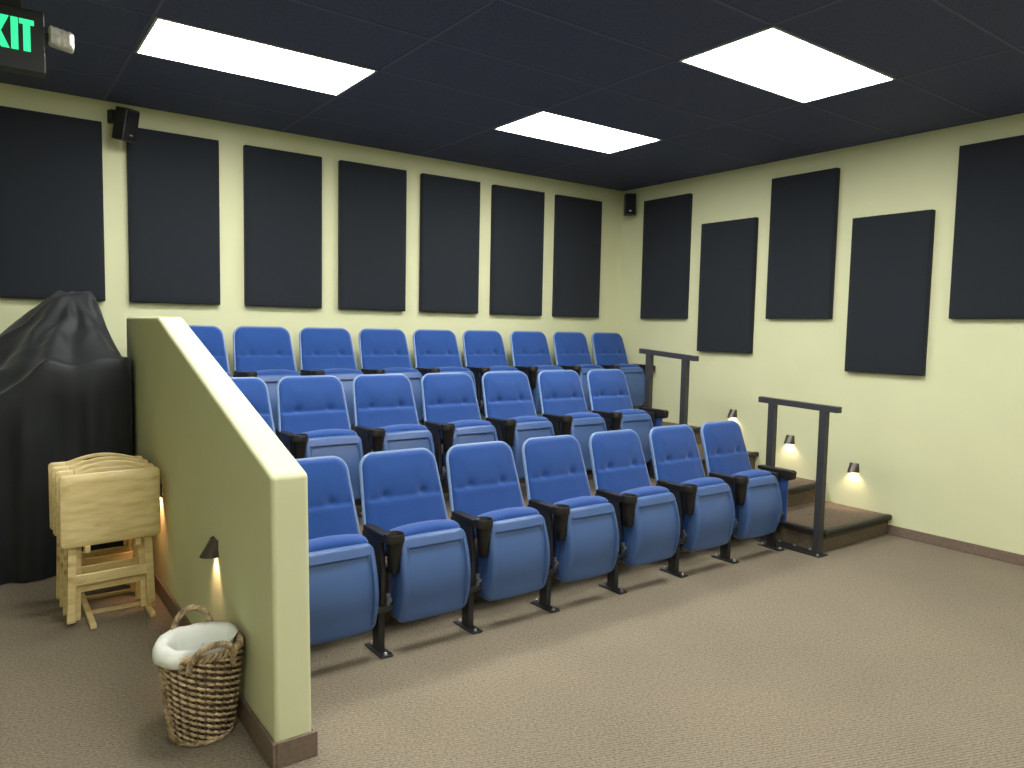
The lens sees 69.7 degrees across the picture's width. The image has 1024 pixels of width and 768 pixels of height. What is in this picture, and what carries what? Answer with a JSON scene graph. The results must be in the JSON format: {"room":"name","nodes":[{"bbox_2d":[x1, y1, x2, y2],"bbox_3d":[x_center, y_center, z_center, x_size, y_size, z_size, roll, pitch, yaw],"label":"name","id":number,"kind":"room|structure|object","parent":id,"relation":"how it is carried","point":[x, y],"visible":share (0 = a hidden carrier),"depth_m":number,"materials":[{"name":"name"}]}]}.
{"room":"small movie theater","nodes":[
{"label":"small movie theater","id":0,"kind":"room"},
{"bbox_2d":[126,317,310,742],"bbox_3d":[-1.620,0.442,3.720,0.133,1.556,2.974,-2,5,-36],"label":"wall partition","id":1,"kind":"structure","parent":0,"point":[225,475],"depth_m":2.96,"materials":[{"name":"paint"}]},
{"bbox_2d":[199,536,218,558],"bbox_3d":[-1.278,0.689,3.088,0.068,0.074,0.090,-2,5,-36],"label":"step light","id":2,"kind":"object","parent":1,"relation":"attached to","point":[211,550],"visible":1,"depth_m":3.07,"materials":[{"name":"brown metal"}]},
{"bbox_2d":[154,571,317,767],"bbox_3d":[-1.631,1.172,3.771,0.161,0.092,2.984,-2,5,-36],"label":"baseboard","id":3,"kind":"structure","parent":1,"relation":"attached to","point":[304,746],"depth_m":2.61,"materials":[{"name":"brown wood"}]},
{"bbox_2d":[0,83,622,436],"bbox_3d":[-1.942,-0.464,5.856,7.600,3.229,0.120,-2,5,-36],"label":"wall","id":4,"kind":"structure","parent":0,"point":[231,313],"depth_m":5.99,"materials":[{"name":"paint"}]},
{"bbox_2d":[0,106,105,300],"bbox_3d":[-3.055,-1.170,4.875,0.608,1.212,0.050,-2,5,-36],"label":"acoustic panel","id":5,"kind":"object","parent":4,"relation":"attached to","point":[52,207],"visible":0.91,"depth_m":4.85,"materials":[{"name":"fabric"}]},
{"bbox_2d":[107,106,139,143],"bbox_3d":[-2.663,-1.758,5.003,0.278,0.236,0.118,3,5,24],"label":"wall speaker","id":6,"kind":"object","parent":4,"relation":"attached to","point":[125,121],"visible":1,"depth_m":4.94,"materials":[{"name":"black paint"}]},
{"bbox_2d":[124,110,138,141],"bbox_3d":[-2.561,-1.738,4.953,0.051,0.187,0.088,3,5,24],"label":"grille","id":7,"kind":"object","parent":6,"relation":"attached to","point":[131,117],"depth_m":4.94,"materials":[{"name":"black metal"}]},
{"bbox_2d":[126,128,219,304],"bbox_3d":[-2.438,-1.192,5.323,0.608,1.212,0.050,-2,5,-36],"label":"acoustic panel","id":8,"kind":"object","parent":4,"relation":"attached to","point":[173,179],"visible":0.92,"depth_m":5.29,"materials":[{"name":"fabric"}]},
{"bbox_2d":[243,145,321,307],"bbox_3d":[-1.795,-1.214,5.790,0.608,1.212,0.050,-2,5,-36],"label":"acoustic panel","id":9,"kind":"object","parent":4,"relation":"attached to","point":[282,190],"visible":1,"depth_m":5.76,"materials":[{"name":"fabric"}]},
{"bbox_2d":[338,160,406,310],"bbox_3d":[-1.177,-1.235,6.238,0.608,1.212,0.050,-2,5,-36],"label":"acoustic panel","id":10,"kind":"object","parent":4,"relation":"attached to","point":[372,199],"visible":1,"depth_m":6.20,"materials":[{"name":"fabric"}]},
{"bbox_2d":[419,173,479,313],"bbox_3d":[-0.559,-1.257,6.686,0.608,1.212,0.050,-2,5,-36],"label":"acoustic panel","id":11,"kind":"object","parent":4,"relation":"attached to","point":[449,207],"visible":1,"depth_m":6.65,"materials":[{"name":"fabric"}]},
{"bbox_2d":[489,184,544,315],"bbox_3d":[0.056,-1.278,7.133,0.608,1.212,0.050,-2,5,-36],"label":"acoustic panel","id":12,"kind":"object","parent":4,"relation":"attached to","point":[517,214],"visible":1,"depth_m":7.09,"materials":[{"name":"fabric"}]},
{"bbox_2d":[552,195,601,317],"bbox_3d":[0.678,-1.300,7.584,0.608,1.212,0.050,-2,5,-36],"label":"acoustic panel","id":13,"kind":"object","parent":4,"relation":"attached to","point":[577,221],"visible":1,"depth_m":7.54,"materials":[{"name":"fabric"}]},
{"bbox_2d":[294,421,701,504],"bbox_3d":[-0.420,0.598,6.235,4.752,0.305,1.210,-2,5,-36],"label":"floor","id":14,"kind":"structure","parent":0,"point":[445,489],"depth_m":6.27,"materials":[{"name":"brown carpet"}]},
{"bbox_2d":[188,325,230,376],"bbox_3d":[-2.213,0.038,5.164,0.509,0.900,0.432,-2,5,-36],"label":"seat","id":15,"kind":"object","parent":14,"relation":"on","point":[211,337],"visible":0.13,"depth_m":5.33,"materials":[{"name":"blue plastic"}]},
{"bbox_2d":[233,326,300,430],"bbox_3d":[-1.809,0.025,5.457,0.509,0.900,0.432,-2,5,-36],"label":"seat","id":16,"kind":"object","parent":14,"relation":"on","point":[266,353],"visible":0.46,"depth_m":5.48,"materials":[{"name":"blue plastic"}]},
{"bbox_2d":[235,327,295,371],"bbox_3d":[-1.859,-0.188,5.538,0.461,0.474,0.176,-2,5,-36],"label":"backrest cushion","id":17,"kind":"object","parent":16,"relation":"on","point":[256,348],"depth_m":5.53,"materials":[{"name":"blue fabric"}]},
{"bbox_2d":[255,369,299,374],"bbox_3d":[-1.744,0.109,5.416,0.360,0.434,0.120,-2,5,-36],"label":"seat cushion","id":18,"kind":"object","parent":16,"relation":"on","point":[271,371],"depth_m":5.36,"materials":[{"name":"blue fabric"}]},
{"bbox_2d":[299,327,362,425],"bbox_3d":[-1.404,0.010,5.750,0.509,0.900,0.432,-2,5,-36],"label":"seat","id":19,"kind":"object","parent":14,"relation":"on","point":[323,350],"visible":0.44,"depth_m":5.77,"materials":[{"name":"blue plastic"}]},
{"bbox_2d":[301,328,355,369],"bbox_3d":[-1.454,-0.202,5.832,0.461,0.474,0.176,-2,5,-36],"label":"backrest cushion","id":20,"kind":"object","parent":19,"relation":"on","point":[321,348],"depth_m":5.82,"materials":[{"name":"blue fabric"}]},
{"bbox_2d":[324,368,361,373],"bbox_3d":[-1.339,0.095,5.709,0.360,0.434,0.120,-2,5,-36],"label":"seat cushion","id":21,"kind":"object","parent":19,"relation":"on","point":[335,370],"depth_m":5.65,"materials":[{"name":"blue fabric"}]},
{"bbox_2d":[358,328,423,420],"bbox_3d":[-1.000,-0.004,6.044,0.509,0.900,0.432,-2,5,-36],"label":"seat","id":22,"kind":"object","parent":14,"relation":"on","point":[381,350],"visible":0.58,"depth_m":6.06,"materials":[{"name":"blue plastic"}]},
{"bbox_2d":[360,329,410,368],"bbox_3d":[-1.049,-0.216,6.126,0.461,0.474,0.176,-2,5,-36],"label":"backrest cushion","id":23,"kind":"object","parent":22,"relation":"on","point":[379,348],"depth_m":6.11,"materials":[{"name":"blue fabric"}]},
{"bbox_2d":[384,367,418,372],"bbox_3d":[-0.934,0.081,6.003,0.360,0.434,0.120,-2,5,-36],"label":"seat cushion","id":24,"kind":"object","parent":22,"relation":"on","point":[394,369],"depth_m":5.94,"materials":[{"name":"blue fabric"}]},
{"bbox_2d":[413,329,476,424],"bbox_3d":[-0.593,-0.018,6.339,0.509,0.900,0.432,-2,5,-36],"label":"seat","id":25,"kind":"object","parent":14,"relation":"on","point":[435,350],"visible":0.39,"depth_m":6.37,"materials":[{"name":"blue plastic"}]},
{"bbox_2d":[415,330,461,367],"bbox_3d":[-0.642,-0.230,6.421,0.461,0.474,0.176,-2,5,-36],"label":"backrest cushion","id":26,"kind":"object","parent":25,"relation":"on","point":[433,348],"depth_m":6.40,"materials":[{"name":"blue fabric"}]},
{"bbox_2d":[438,366,469,371],"bbox_3d":[-0.527,0.067,6.298,0.360,0.434,0.120,-2,5,-36],"label":"seat cushion","id":27,"kind":"object","parent":25,"relation":"on","point":[449,368],"depth_m":6.24,"materials":[{"name":"blue fabric"}]},
{"bbox_2d":[462,330,518,415],"bbox_3d":[-0.185,-0.032,6.635,0.509,0.900,0.432,-2,5,-36],"label":"seat","id":28,"kind":"object","parent":14,"relation":"on","point":[484,350],"visible":0.51,"depth_m":6.65,"materials":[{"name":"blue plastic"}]},
{"bbox_2d":[464,331,507,375],"bbox_3d":[-0.234,-0.244,6.717,0.461,0.474,0.176,-2,5,-36],"label":"backrest cushion","id":29,"kind":"object","parent":28,"relation":"on","point":[481,348],"depth_m":6.69,"materials":[{"name":"blue fabric"}]},
{"bbox_2d":[480,366,516,413],"bbox_3d":[-0.119,0.052,6.594,0.360,0.434,0.120,-2,5,-36],"label":"backrest cushion","id":30,"kind":"object","parent":28,"relation":"on","point":[492,368],"depth_m":6.51,"materials":[{"name":"blue fabric"}]},
{"bbox_2d":[510,331,563,413],"bbox_3d":[0.244,-0.047,6.947,0.509,0.900,0.432,-2,5,-36],"label":"seat","id":31,"kind":"object","parent":14,"relation":"on","point":[531,355],"visible":0.6,"depth_m":6.95,"materials":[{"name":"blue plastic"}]},
{"bbox_2d":[512,332,551,366],"bbox_3d":[0.195,-0.259,7.028,0.461,0.474,0.176,-2,5,-36],"label":"backrest cushion","id":32,"kind":"object","parent":31,"relation":"on","point":[528,348],"depth_m":7.01,"materials":[{"name":"blue fabric"}]},
{"bbox_2d":[528,365,561,395],"bbox_3d":[0.310,0.038,6.906,0.360,0.434,0.120,-2,5,-36],"label":"seat cushion","id":33,"kind":"object","parent":31,"relation":"on","point":[540,367],"depth_m":6.81,"materials":[{"name":"blue fabric"}]},
{"bbox_2d":[553,332,603,409],"bbox_3d":[0.666,-0.061,7.252,0.509,0.900,0.432,-2,5,-36],"label":"seat","id":34,"kind":"object","parent":14,"relation":"on","point":[571,349],"visible":0.44,"depth_m":7.26,"materials":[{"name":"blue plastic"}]},
{"bbox_2d":[555,333,591,365],"bbox_3d":[0.616,-0.274,7.334,0.461,0.474,0.176,-2,5,-36],"label":"backrest cushion","id":35,"kind":"object","parent":34,"relation":"on","point":[571,349],"depth_m":7.31,"materials":[{"name":"blue fabric"}]},
{"bbox_2d":[591,332,655,409],"bbox_3d":[1.116,-0.077,7.579,0.598,0.900,0.432,-2,5,-36],"label":"seat","id":36,"kind":"object","parent":14,"relation":"on","point":[609,351],"visible":0.62,"depth_m":7.53,"materials":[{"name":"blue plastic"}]},
{"bbox_2d":[593,333,627,364],"bbox_3d":[1.031,-0.288,7.635,0.461,0.474,0.176,-2,5,-36],"label":"backrest cushion","id":37,"kind":"object","parent":36,"relation":"on","point":[608,348],"depth_m":7.61,"materials":[{"name":"blue fabric"}]},
{"bbox_2d":[0,534,1023,767],"bbox_3d":[0.705,1.426,2.297,7.600,0.100,9.000,-2,5,-36],"label":"floor","id":38,"kind":"structure","parent":0,"point":[886,650],"depth_m":3.25,"materials":[{"name":"beige carpet"}]},
{"bbox_2d":[0,290,132,584],"bbox_3d":[-3.064,0.270,4.467,1.305,1.716,0.787,-2,5,-36],"label":"cover","id":39,"kind":"object","parent":38,"relation":"on","point":[66,385],"visible":0.81,"depth_m":4.35,"materials":[{"name":"black fabric"}]},
{"bbox_2d":[81,588,155,628],"bbox_3d":[-2.165,1.179,4.002,0.298,0.022,0.665,-2,5,-36],"label":"stand","id":40,"kind":"object","parent":38,"relation":"on","point":[88,612],"visible":0.59,"depth_m":3.90,"materials":[{"name":"brown wood"}]},
{"bbox_2d":[48,456,142,598],"bbox_3d":[-2.295,0.784,4.075,0.456,0.751,0.092,-2,5,-38],"label":"tray table","id":41,"kind":"object","parent":40,"relation":"on","point":[113,550],"visible":0.21,"depth_m":3.98,"materials":[{"name":"brown wood"}]},
{"bbox_2d":[51,452,147,606],"bbox_3d":[-2.212,0.768,3.967,0.456,0.802,0.092,-2,6,-39],"label":"tray table","id":42,"kind":"object","parent":40,"relation":"on","point":[124,555],"visible":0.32,"depth_m":3.92,"materials":[{"name":"brown wood"}]},
{"bbox_2d":[55,456,153,615],"bbox_3d":[-2.129,0.778,3.861,0.456,0.802,0.092,-2,6,-40],"label":"tray table","id":43,"kind":"object","parent":40,"relation":"on","point":[130,561],"visible":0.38,"depth_m":3.81,"materials":[{"name":"brown wood"}]},
{"bbox_2d":[59,460,160,623],"bbox_3d":[-2.046,0.788,3.754,0.456,0.802,0.092,-3,6,-41],"label":"tray table","id":44,"kind":"object","parent":40,"relation":"on","point":[119,505],"visible":1,"depth_m":3.72,"materials":[{"name":"brown wood"}]},
{"bbox_2d":[152,604,243,746],"bbox_3d":[-1.164,1.082,2.725,0.319,0.448,0.341,1,4,-6],"label":"wicker basket","id":45,"kind":"object","parent":38,"relation":"on","point":[199,664],"visible":1,"depth_m":2.65,"materials":[{"name":"brown wicker"}]},
{"bbox_2d":[295,456,378,645],"bbox_3d":[-0.890,0.814,3.338,0.509,0.900,0.432,-2,5,-36],"label":"seat","id":46,"kind":"object","parent":38,"relation":"on","point":[343,575],"visible":0.59,"depth_m":3.27,"materials":[{"name":"blue fabric"}]},
{"bbox_2d":[297,458,358,539],"bbox_3d":[-0.939,0.602,3.420,0.461,0.474,0.176,-2,5,-36],"label":"backrest cushion","id":47,"kind":"object","parent":46,"relation":"on","point":[331,503],"depth_m":3.47,"materials":[{"name":"blue fabric"}]},
{"bbox_2d":[308,534,367,551],"bbox_3d":[-0.824,0.899,3.297,0.360,0.434,0.120,-2,5,-36],"label":"seat cushion","id":48,"kind":"object","parent":46,"relation":"on","point":[332,542],"depth_m":3.26,"materials":[{"name":"blue fabric"}]},
{"bbox_2d":[359,448,470,658],"bbox_3d":[-0.492,0.800,3.627,0.509,0.900,0.432,-2,5,-36],"label":"seat","id":49,"kind":"object","parent":38,"relation":"on","point":[405,520],"visible":1,"depth_m":3.55,"materials":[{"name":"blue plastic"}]},
{"bbox_2d":[362,450,446,553],"bbox_3d":[-0.541,0.588,3.708,0.461,0.474,0.176,-2,5,-36],"label":"backrest cushion","id":50,"kind":"object","parent":49,"relation":"on","point":[400,487],"depth_m":3.69,"materials":[{"name":"blue fabric"}]},
{"bbox_2d":[388,519,459,612],"bbox_3d":[-0.426,0.885,3.586,0.360,0.434,0.120,-2,5,-36],"label":"seat cushion","id":51,"kind":"object","parent":49,"relation":"on","point":[429,526],"depth_m":3.50,"materials":[{"name":"blue fabric"}]},
{"bbox_2d":[446,441,549,634],"bbox_3d":[-0.089,0.786,3.919,0.509,0.900,0.432,-2,5,-36],"label":"seat","id":52,"kind":"object","parent":38,"relation":"on","point":[511,555],"visible":0.98,"depth_m":3.83,"materials":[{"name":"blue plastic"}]},
{"bbox_2d":[449,443,523,537],"bbox_3d":[-0.139,0.574,4.000,0.461,0.474,0.176,-2,5,-36],"label":"backrest cushion","id":53,"kind":"object","parent":52,"relation":"on","point":[483,477],"depth_m":3.98,"materials":[{"name":"blue fabric"}]},
{"bbox_2d":[475,507,538,593],"bbox_3d":[-0.024,0.871,3.878,0.360,0.434,0.120,-2,5,-36],"label":"seat cushion","id":54,"kind":"object","parent":52,"relation":"on","point":[505,514],"depth_m":3.78,"materials":[{"name":"blue fabric"}]},
{"bbox_2d":[522,435,618,612],"bbox_3d":[0.320,0.772,4.215,0.509,0.900,0.432,-2,5,-36],"label":"seat","id":55,"kind":"object","parent":38,"relation":"on","point":[583,531],"visible":0.95,"depth_m":4.13,"materials":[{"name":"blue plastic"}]},
{"bbox_2d":[525,436,590,503],"bbox_3d":[0.270,0.560,4.297,0.461,0.474,0.176,-2,5,-36],"label":"backrest cushion","id":56,"kind":"object","parent":55,"relation":"on","point":[555,471],"depth_m":4.27,"materials":[{"name":"blue fabric"}]},
{"bbox_2d":[552,496,608,575],"bbox_3d":[0.385,0.857,4.175,0.360,0.434,0.120,-2,5,-36],"label":"seat cushion","id":57,"kind":"object","parent":55,"relation":"on","point":[575,503],"depth_m":4.07,"materials":[{"name":"blue fabric"}]},
{"bbox_2d":[589,429,679,594],"bbox_3d":[0.735,0.758,4.517,0.509,0.900,0.432,-2,5,-36],"label":"seat","id":58,"kind":"object","parent":38,"relation":"on","point":[648,519],"visible":0.95,"depth_m":4.43,"materials":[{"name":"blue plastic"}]},
{"bbox_2d":[592,431,650,492],"bbox_3d":[0.686,0.545,4.598,0.461,0.474,0.176,-2,5,-36],"label":"backrest cushion","id":59,"kind":"object","parent":58,"relation":"on","point":[618,460],"depth_m":4.57,"materials":[{"name":"blue fabric"}]},
{"bbox_2d":[619,486,669,560],"bbox_3d":[0.801,0.842,4.476,0.360,0.434,0.120,-2,5,-36],"label":"seat cushion","id":60,"kind":"object","parent":58,"relation":"on","point":[647,491],"depth_m":4.37,"materials":[{"name":"blue fabric"}]},
{"bbox_2d":[649,424,734,577],"bbox_3d":[1.163,0.743,4.828,0.509,0.900,0.432,-2,5,-36],"label":"seat","id":61,"kind":"object","parent":38,"relation":"on","point":[706,509],"visible":0.93,"depth_m":4.74,"materials":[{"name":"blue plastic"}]},
{"bbox_2d":[652,426,704,483],"bbox_3d":[1.114,0.531,4.909,0.461,0.474,0.176,-2,5,-36],"label":"backrest cushion","id":62,"kind":"object","parent":61,"relation":"on","point":[676,458],"depth_m":4.88,"materials":[{"name":"blue fabric"}]},
{"bbox_2d":[680,477,724,546],"bbox_3d":[1.229,0.827,4.787,0.360,0.434,0.120,-2,5,-36],"label":"seat cushion","id":63,"kind":"object","parent":61,"relation":"on","point":[703,482],"depth_m":4.67,"materials":[{"name":"blue fabric"}]},
{"bbox_2d":[700,420,796,563],"bbox_3d":[1.628,0.727,5.165,0.628,0.900,0.432,-2,5,-36],"label":"seat","id":64,"kind":"object","parent":38,"relation":"on","point":[760,495],"visible":0.94,"depth_m":5.08,"materials":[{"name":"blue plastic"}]},
{"bbox_2d":[703,421,751,474],"bbox_3d":[1.530,0.516,5.211,0.461,0.474,0.176,-2,5,-36],"label":"backrest cushion","id":65,"kind":"object","parent":64,"relation":"on","point":[724,448],"depth_m":5.18,"materials":[{"name":"blue fabric"}]},
{"bbox_2d":[732,470,771,534],"bbox_3d":[1.645,0.813,5.089,0.360,0.434,0.120,-2,5,-36],"label":"seat cushion","id":66,"kind":"object","parent":64,"relation":"on","point":[752,474],"depth_m":4.97,"materials":[{"name":"blue fabric"}]},
{"bbox_2d":[756,396,841,557],"bbox_3d":[2.014,0.645,5.244,0.112,1.066,0.625,-2,5,-36],"label":"handrail","id":67,"kind":"object","parent":38,"relation":"on","point":[824,410],"visible":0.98,"depth_m":5.09,"materials":[{"name":"black metal"}]},
{"bbox_2d":[776,501,887,551],"bbox_3d":[2.390,1.079,5.665,0.900,0.152,0.560,-2,5,-36],"label":"step","id":68,"kind":"structure","parent":38,"relation":"on","point":[835,514],"depth_m":5.49,"materials":[{"name":"brown carpet"}]},
{"bbox_2d":[778,514,891,536],"bbox_3d":[2.382,1.017,5.633,0.920,0.036,0.594,-2,5,-36],"label":"stair nosing","id":69,"kind":"structure","parent":68,"relation":"attached to","point":[881,518],"depth_m":5.34,"materials":[{"name":"black rubber"}]},
{"bbox_2d":[0,0,1023,190],"bbox_3d":[0.767,-1.694,2.062,7.600,0.100,9.000,-2,5,-36],"label":"ceiling","id":70,"kind":"structure","parent":0,"point":[897,38],"depth_m":4.35,"materials":[{"name":"black tile"}]},
{"bbox_2d":[0,0,73,77],"bbox_3d":[-2.224,-1.600,3.282,0.460,0.388,0.114,-2,5,-36],"label":"exit sign","id":71,"kind":"object","parent":70,"relation":"hanging from","point":[23,38],"visible":1,"depth_m":3.29,"materials":[{"name":"grey plastic"}]},
{"bbox_2d":[135,17,376,95],"bbox_3d":[-1.448,-1.847,4.214,1.189,0.006,0.596,-2,5,-36],"label":"recessed light","id":72,"kind":"object","parent":70,"relation":"in","point":[166,39],"visible":1,"depth_m":4.16,"materials":[{"name":"grey plastic"}]},
{"bbox_2d":[46,0,1023,190],"bbox_3d":[0.766,-1.644,2.066,7.600,0.004,9.000,-2,5,-36],"label":"grid","id":73,"kind":"object","parent":70,"relation":"attached to","point":[161,2],"visible":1,"depth_m":4.29,"materials":[{"name":"black metal"}]},
{"bbox_2d":[494,111,661,153],"bbox_3d":[0.517,-1.915,5.640,1.189,0.006,0.596,-2,5,-36],"label":"recessed light","id":74,"kind":"object","parent":70,"relation":"in","point":[543,125],"visible":1,"depth_m":5.60,"materials":[{"name":"grey plastic"}]},
{"bbox_2d":[680,26,895,102],"bbox_3d":[1.582,-1.784,4.178,1.189,0.006,0.596,-2,5,-36],"label":"recessed light","id":75,"kind":"object","parent":70,"relation":"in","point":[772,59],"visible":1,"depth_m":4.13,"materials":[{"name":"grey plastic"}]},
{"bbox_2d":[355,469,815,621],"bbox_3d":[-0.057,0.947,5.750,4.752,0.305,2.470,-2,5,-36],"label":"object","id":76,"kind":"structure","parent":0,"point":[806,496],"depth_m":5.77,"materials":[{"name":"brown carpet"}]},
{"bbox_2d":[230,377,275,434],"bbox_3d":[-1.596,0.423,4.277,0.509,0.900,0.432,-2,5,-36],"label":"seat","id":77,"kind":"object","parent":76,"relation":"on","point":[255,390],"visible":0.13,"depth_m":4.45,"materials":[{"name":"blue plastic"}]},
{"bbox_2d":[276,375,363,499],"bbox_3d":[-1.199,0.410,4.565,0.509,0.900,0.432,-2,5,-36],"label":"seat","id":78,"kind":"object","parent":76,"relation":"on","point":[313,417],"visible":0.73,"depth_m":4.55,"materials":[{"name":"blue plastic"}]},
{"bbox_2d":[279,377,349,454],"bbox_3d":[-1.248,0.197,4.647,0.461,0.474,0.176,-2,5,-36],"label":"backrest cushion","id":79,"kind":"object","parent":78,"relation":"on","point":[306,404],"depth_m":4.63,"materials":[{"name":"blue fabric"}]},
{"bbox_2d":[301,429,356,437],"bbox_3d":[-1.133,0.494,4.524,0.360,0.434,0.120,-2,5,-36],"label":"seat cushion","id":80,"kind":"object","parent":78,"relation":"on","point":[324,433],"depth_m":4.47,"materials":[{"name":"blue fabric"}]},
{"bbox_2d":[352,374,434,517],"bbox_3d":[-0.793,0.396,4.860,0.509,0.900,0.432,-2,5,-36],"label":"seat","id":81,"kind":"object","parent":76,"relation":"on","point":[385,412],"visible":0.7,"depth_m":4.86,"materials":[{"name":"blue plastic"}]},
{"bbox_2d":[355,375,417,448],"bbox_3d":[-0.843,0.183,4.941,0.461,0.474,0.176,-2,5,-36],"label":"backrest cushion","id":82,"kind":"object","parent":81,"relation":"on","point":[380,400],"depth_m":4.92,"materials":[{"name":"blue fabric"}]},
{"bbox_2d":[379,424,427,432],"bbox_3d":[-0.727,0.480,4.819,0.360,0.434,0.120,-2,5,-36],"label":"seat cushion","id":83,"kind":"object","parent":81,"relation":"on","point":[398,427],"depth_m":4.76,"materials":[{"name":"blue fabric"}]},
{"bbox_2d":[421,372,497,509],"bbox_3d":[-0.378,0.381,5.161,0.509,0.900,0.432,-2,5,-36],"label":"seat","id":84,"kind":"object","parent":76,"relation":"on","point":[451,412],"visible":0.74,"depth_m":5.14,"materials":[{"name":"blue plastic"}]},
{"bbox_2d":[423,374,480,442],"bbox_3d":[-0.427,0.169,5.243,0.461,0.474,0.176,-2,5,-36],"label":"backrest cushion","id":85,"kind":"object","parent":84,"relation":"on","point":[447,398],"depth_m":5.22,"materials":[{"name":"blue fabric"}]},
{"bbox_2d":[442,419,491,482],"bbox_3d":[-0.312,0.466,5.120,0.360,0.434,0.120,-2,5,-36],"label":"seat cushion","id":86,"kind":"object","parent":84,"relation":"on","point":[461,423],"depth_m":5.04,"materials":[{"name":"blue fabric"}]},
{"bbox_2d":[481,371,554,478],"bbox_3d":[0.036,0.367,5.461,0.509,0.900,0.432,-2,5,-36],"label":"seat","id":87,"kind":"object","parent":76,"relation":"on","point":[509,406],"visible":0.75,"depth_m":5.44,"materials":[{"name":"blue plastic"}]},
{"bbox_2d":[484,372,535,432],"bbox_3d":[-0.013,0.154,5.543,0.461,0.474,0.176,-2,5,-36],"label":"backrest cushion","id":88,"kind":"object","parent":87,"relation":"on","point":[507,395],"depth_m":5.52,"materials":[{"name":"blue fabric"}]},
{"bbox_2d":[503,416,547,442],"bbox_3d":[0.102,0.451,5.420,0.360,0.434,0.120,-2,5,-36],"label":"seat cushion","id":89,"kind":"object","parent":87,"relation":"on","point":[520,419],"depth_m":5.35,"materials":[{"name":"blue fabric"}]},
{"bbox_2d":[537,370,606,469],"bbox_3d":[0.463,0.352,5.771,0.509,0.900,0.432,-2,5,-36],"label":"seat","id":90,"kind":"object","parent":76,"relation":"on","point":[562,399],"visible":0.7,"depth_m":5.75,"materials":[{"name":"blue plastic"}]},
{"bbox_2d":[540,371,586,415],"bbox_3d":[0.414,0.140,5.853,0.461,0.474,0.176,-2,5,-36],"label":"backrest cushion","id":91,"kind":"object","parent":90,"relation":"on","point":[561,392],"depth_m":5.83,"materials":[{"name":"blue fabric"}]},
{"bbox_2d":[560,412,600,434],"bbox_3d":[0.529,0.436,5.730,0.360,0.434,0.120,-2,5,-36],"label":"seat cushion","id":92,"kind":"object","parent":90,"relation":"on","point":[578,415],"depth_m":5.66,"materials":[{"name":"blue fabric"}]},
{"bbox_2d":[386,482,815,571],"bbox_3d":[0.677,0.897,4.737,4.750,0.036,0.050,-2,5,-36],"label":"stair nosing","id":93,"kind":"structure","parent":76,"relation":"attached to","point":[803,487],"depth_m":5.90,"materials":[{"name":"black rubber"}]},
{"bbox_2d":[587,369,668,478],"bbox_3d":[0.929,0.336,6.109,0.628,0.900,0.432,-2,5,-36],"label":"seat","id":94,"kind":"object","parent":76,"relation":"on","point":[609,395],"visible":0.7,"depth_m":6.07,"materials":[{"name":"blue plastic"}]},
{"bbox_2d":[589,370,632,411],"bbox_3d":[0.832,0.125,6.156,0.461,0.474,0.176,-2,5,-36],"label":"backrest cushion","id":95,"kind":"object","parent":94,"relation":"on","point":[608,389],"depth_m":6.13,"materials":[{"name":"blue fabric"}]},
{"bbox_2d":[610,409,646,430],"bbox_3d":[0.947,0.422,6.033,0.360,0.434,0.120,-2,5,-36],"label":"seat cushion","id":96,"kind":"object","parent":94,"relation":"on","point":[626,412],"depth_m":5.96,"materials":[{"name":"blue fabric"}]},
{"bbox_2d":[639,348,698,475],"bbox_3d":[1.297,0.247,6.214,0.112,1.075,0.620,-2,5,-36],"label":"handrail","id":97,"kind":"object","parent":76,"relation":"on","point":[685,362],"visible":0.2,"depth_m":6.06,"materials":[{"name":"black metal"}]},
{"bbox_2d":[653,444,754,475],"bbox_3d":[1.668,0.685,6.642,0.900,0.152,0.600,-2,5,-36],"label":"step","id":98,"kind":"structure","parent":76,"relation":"on","point":[700,448],"depth_m":6.63,"materials":[{"name":"brown carpet"}]},
{"bbox_2d":[619,113,1023,554],"bbox_3d":[3.824,-0.247,4.494,0.120,3.229,9.120,-2,5,-36],"label":"wall","id":99,"kind":"structure","parent":0,"point":[940,452],"depth_m":5.77,"materials":[{"name":"paint"}]},
{"bbox_2d":[623,193,635,215],"bbox_3d":[1.237,-1.882,7.754,0.118,0.229,0.218,1,4,2],"label":"wall speaker","id":100,"kind":"object","parent":99,"relation":"attached to","point":[629,198],"visible":1,"depth_m":7.65,"materials":[{"name":"black paint"}]},
{"bbox_2d":[640,193,692,318],"bbox_3d":[1.550,-1.270,7.434,0.050,1.212,0.608,-2,5,-36],"label":"acoustic panel","id":101,"kind":"object","parent":99,"relation":"attached to","point":[667,221],"visible":1,"depth_m":7.38,"materials":[{"name":"fabric"}]},
{"bbox_2d":[697,217,758,352],"bbox_3d":[1.993,-0.904,6.841,0.050,1.212,0.608,-2,5,-36],"label":"acoustic panel","id":102,"kind":"object","parent":99,"relation":"attached to","point":[728,253],"visible":1,"depth_m":6.80,"materials":[{"name":"fabric"}]},
{"bbox_2d":[765,167,839,318],"bbox_3d":[2.441,-1.160,6.211,0.050,1.212,0.608,-2,5,-36],"label":"acoustic panel","id":103,"kind":"object","parent":99,"relation":"attached to","point":[804,206],"visible":1,"depth_m":6.17,"materials":[{"name":"fabric"}]},
{"bbox_2d":[844,209,935,375],"bbox_3d":[2.877,-0.686,5.633,0.050,1.212,0.608,-2,5,-36],"label":"acoustic panel","id":104,"kind":"object","parent":99,"relation":"attached to","point":[891,259],"visible":1,"depth_m":5.59,"materials":[{"name":"fabric"}]},
{"bbox_2d":[887,524,1023,565],"bbox_3d":[4.666,1.342,3.297,0.012,0.075,5.970,-2,5,-36],"label":"baseboard","id":105,"kind":"structure","parent":99,"relation":"attached to","point":[1001,555],"depth_m":5.29,"materials":[{"name":"brown wood"}]},
{"bbox_2d":[948,135,1023,318],"bbox_3d":[3.332,-1.050,4.989,0.050,1.212,0.608,-2,5,-36],"label":"acoustic panel","id":106,"kind":"object","parent":99,"relation":"attached to","point":[987,273],"visible":1,"depth_m":5.03,"materials":[{"name":"fabric"}]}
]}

